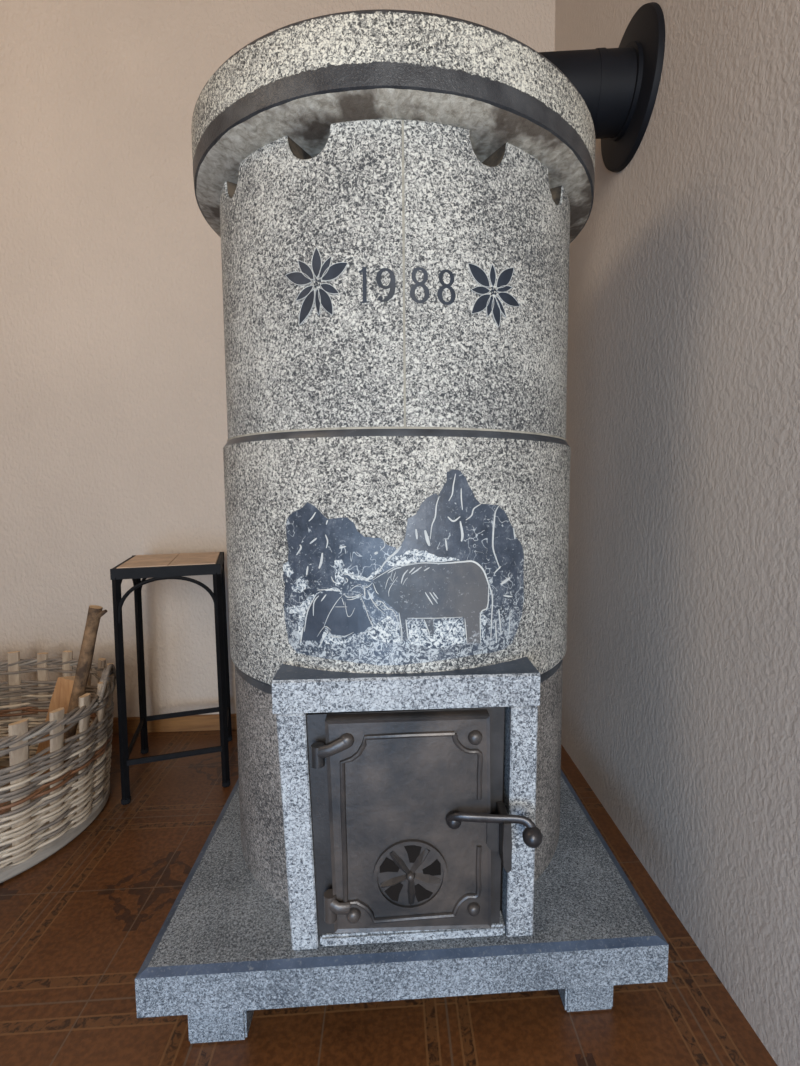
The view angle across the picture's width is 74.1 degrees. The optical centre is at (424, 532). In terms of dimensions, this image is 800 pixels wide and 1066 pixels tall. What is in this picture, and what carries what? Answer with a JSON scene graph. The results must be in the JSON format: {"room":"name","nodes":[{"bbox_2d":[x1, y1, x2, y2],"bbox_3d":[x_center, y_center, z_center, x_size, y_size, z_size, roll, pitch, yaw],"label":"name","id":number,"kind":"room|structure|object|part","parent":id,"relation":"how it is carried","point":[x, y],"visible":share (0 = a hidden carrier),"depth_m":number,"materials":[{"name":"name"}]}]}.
{"room":"traditional dwelling","nodes":[
{"label":"traditional dwelling","id":0,"kind":"room"},
{"bbox_2d":[0,0,554,719],"bbox_3d":[-1.093,-0.630,1.590,3.197,2.500,0.120,-1,5,-4],"label":"wall","id":1,"kind":"structure","parent":0,"point":[114,430],"depth_m":1.54,"materials":[{"name":"paint"}]},
{"bbox_2d":[4,714,236,733],"bbox_3d":[-1.144,0.598,1.626,3.077,0.048,0.012,-1,5,-4],"label":"baseboard","id":2,"kind":"structure","parent":1,"relation":"attached to","point":[193,722],"depth_m":1.65,"materials":[{"name":"brown wood"}]},
{"bbox_2d":[0,730,776,1065],"bbox_3d":[-0.944,0.839,-0.416,3.197,0.080,4.380,-1,5,-4],"label":"floor","id":3,"kind":"structure","parent":0,"point":[78,926],"depth_m":0.78,"materials":[{"name":"ceramic"}]},
{"bbox_2d":[0,650,115,882],"bbox_3d":[-1.025,0.487,1.168,0.606,0.340,0.606,1,5,13],"label":"basket","id":4,"kind":"object","parent":3,"relation":"on","point":[40,815],"visible":0.92,"depth_m":1.12,"materials":[{"name":"beige wicker"}]},
{"bbox_2d":[0,766,10,792],"bbox_3d":[-1.064,0.588,1.275,0.163,0.065,0.063,1,5,18],"label":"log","id":5,"kind":"object","parent":4,"relation":"on","point":[1,767],"visible":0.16,"depth_m":1.25,"materials":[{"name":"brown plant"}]},
{"bbox_2d":[31,676,74,777],"bbox_3d":[-0.897,0.472,1.288,0.112,0.246,0.059,-3,6,-32],"label":"log","id":6,"kind":"object","parent":4,"relation":"in","point":[61,696],"visible":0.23,"depth_m":1.28,"materials":[{"name":"brown wood"}]},
{"bbox_2d":[64,605,107,768],"bbox_3d":[-0.793,0.362,1.222,0.137,0.393,0.033,-1,5,-10],"label":"branch","id":7,"kind":"object","parent":4,"relation":"in","point":[95,612],"visible":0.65,"depth_m":1.21,"materials":[{"name":"brown plant"}]},
{"bbox_3d":[-0.748,0.342,1.245,0.024,0.066,0.132,-2,5,-18],"label":"loop handle","id":8,"kind":"part","parent":4,"relation":"part of","materials":[{"name":"beige wicker"}]},
{"bbox_2d":[110,552,231,804],"bbox_3d":[-0.655,0.352,1.408,0.245,0.572,0.275,-2,5,-19],"label":"stool","id":9,"kind":"object","parent":3,"relation":"on","point":[156,567],"visible":1,"depth_m":1.31,"materials":[{"name":"black paint"}]},
{"bbox_3d":[-0.720,0.377,1.254,0.023,0.550,0.023,-2,5,-19],"label":"leg","id":10,"kind":"part","parent":9,"relation":"part of","materials":[{"name":"black paint"}]},
{"bbox_3d":[-0.801,0.356,1.492,0.023,0.550,0.023,-2,5,-19],"label":"leg","id":11,"kind":"part","parent":9,"relation":"part of","materials":[{"name":"black paint"}]},
{"bbox_3d":[-0.656,0.082,1.384,0.238,0.025,0.264,-2,5,-19],"label":"frame","id":12,"kind":"part","parent":9,"relation":"part of","materials":[{"name":"black paint"}]},
{"bbox_3d":[-0.509,0.370,1.326,0.023,0.550,0.023,-2,5,-19],"label":"leg","id":13,"kind":"part","parent":9,"relation":"part of","materials":[{"name":"black paint"}]},
{"bbox_3d":[-0.591,0.349,1.564,0.023,0.550,0.023,-2,5,-19],"label":"leg","id":14,"kind":"part","parent":9,"relation":"part of","materials":[{"name":"black paint"}]},
{"bbox_2d":[135,9,668,1043],"bbox_3d":[-0.042,0.019,0.972,0.705,1.306,0.712,-1,5,-4],"label":"stove","id":15,"kind":"object","parent":3,"relation":"on","point":[396,201],"visible":1,"depth_m":0.70,"materials":[{"name":"grey stone"}]},
{"bbox_3d":[-0.201,-0.332,0.785,0.418,0.376,0.125,4,7,41],"label":"panel","id":16,"kind":"part","parent":15,"relation":"part of","materials":[{"name":"stone"}]},
{"bbox_3d":[-0.041,0.457,0.691,0.036,0.018,0.008,-1,5,-4],"label":"blade","id":17,"kind":"part","parent":15,"relation":"part of","materials":[{"name":"metal"}]},
{"bbox_3d":[-0.033,0.431,0.689,0.027,0.033,0.008,-1,5,-4],"label":"blade","id":18,"kind":"part","parent":15,"relation":"part of","materials":[{"name":"metal"}]},
{"bbox_3d":[-0.025,0.390,0.741,0.261,0.318,0.058,-1,5,-4],"label":"door frame","id":19,"kind":"part","parent":15,"relation":"part of","materials":[{"name":"metal"}]},
{"bbox_3d":[-0.019,0.383,0.701,0.215,0.294,0.023,-1,5,-4],"label":"stove door","id":20,"kind":"part","parent":15,"relation":"part of","materials":[{"name":"metal"}]},
{"bbox_3d":[-0.017,0.472,0.694,0.012,0.035,0.008,-1,5,-4],"label":"blade","id":21,"kind":"part","parent":15,"relation":"part of","materials":[{"name":"metal"}]},
{"bbox_3d":[-0.016,0.385,0.690,0.185,0.259,0.007,-1,5,-4],"label":"moulding","id":22,"kind":"part","parent":15,"relation":"part of","materials":[{"name":"metal"}]},
{"bbox_3d":[-0.018,0.547,0.760,0.253,0.016,0.078,-1,5,-4],"label":"sill","id":23,"kind":"part","parent":15,"relation":"part of","materials":[{"name":"grey stone"}]},
{"bbox_3d":[-0.006,0.429,0.691,0.027,0.033,0.008,-1,5,-4],"label":"blade","id":24,"kind":"part","parent":15,"relation":"part of","materials":[{"name":"metal"}]},
{"bbox_3d":[0.004,0.455,0.694,0.036,0.018,0.008,-1,5,-4],"label":"blade","id":25,"kind":"part","parent":15,"relation":"part of","materials":[{"name":"metal"}]},
{"bbox_3d":[0.130,-0.336,0.808,0.125,0.376,0.418,4,7,41],"label":"panel","id":26,"kind":"part","parent":15,"relation":"part of","materials":[{"name":"stone"}]},
{"bbox_3d":[0.085,0.372,0.678,0.118,0.026,0.017,1,5,10],"label":"handle","id":27,"kind":"part","parent":15,"relation":"part of","materials":[{"name":"metal"}]},
{"bbox_3d":[0.096,0.399,0.696,0.028,0.066,0.049,-1,5,-4],"label":"catch plate","id":28,"kind":"part","parent":15,"relation":"part of","materials":[{"name":"metal"}]},
{"bbox_3d":[0.136,0.385,0.671,0.025,0.025,0.025,-1,5,-4],"label":"knob","id":29,"kind":"part","parent":15,"relation":"part of","materials":[{"name":"metal"}]},
{"bbox_2d":[538,2,664,171],"bbox_3d":[0.153,-0.836,1.068,0.589,0.375,0.274,-1,5,-4],"label":"flue pipe","id":30,"kind":"object","parent":15,"relation":"on","point":[619,86],"visible":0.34,"depth_m":1.01,"materials":[{"name":"black metal"}]},
{"bbox_2d":[555,0,799,1065],"bbox_3d":[0.590,-0.456,-0.484,0.120,2.500,4.260,-1,5,-4],"label":"wall","id":31,"kind":"structure","parent":0,"point":[681,680],"depth_m":0.85,"materials":[{"name":"paint"}]}
]}

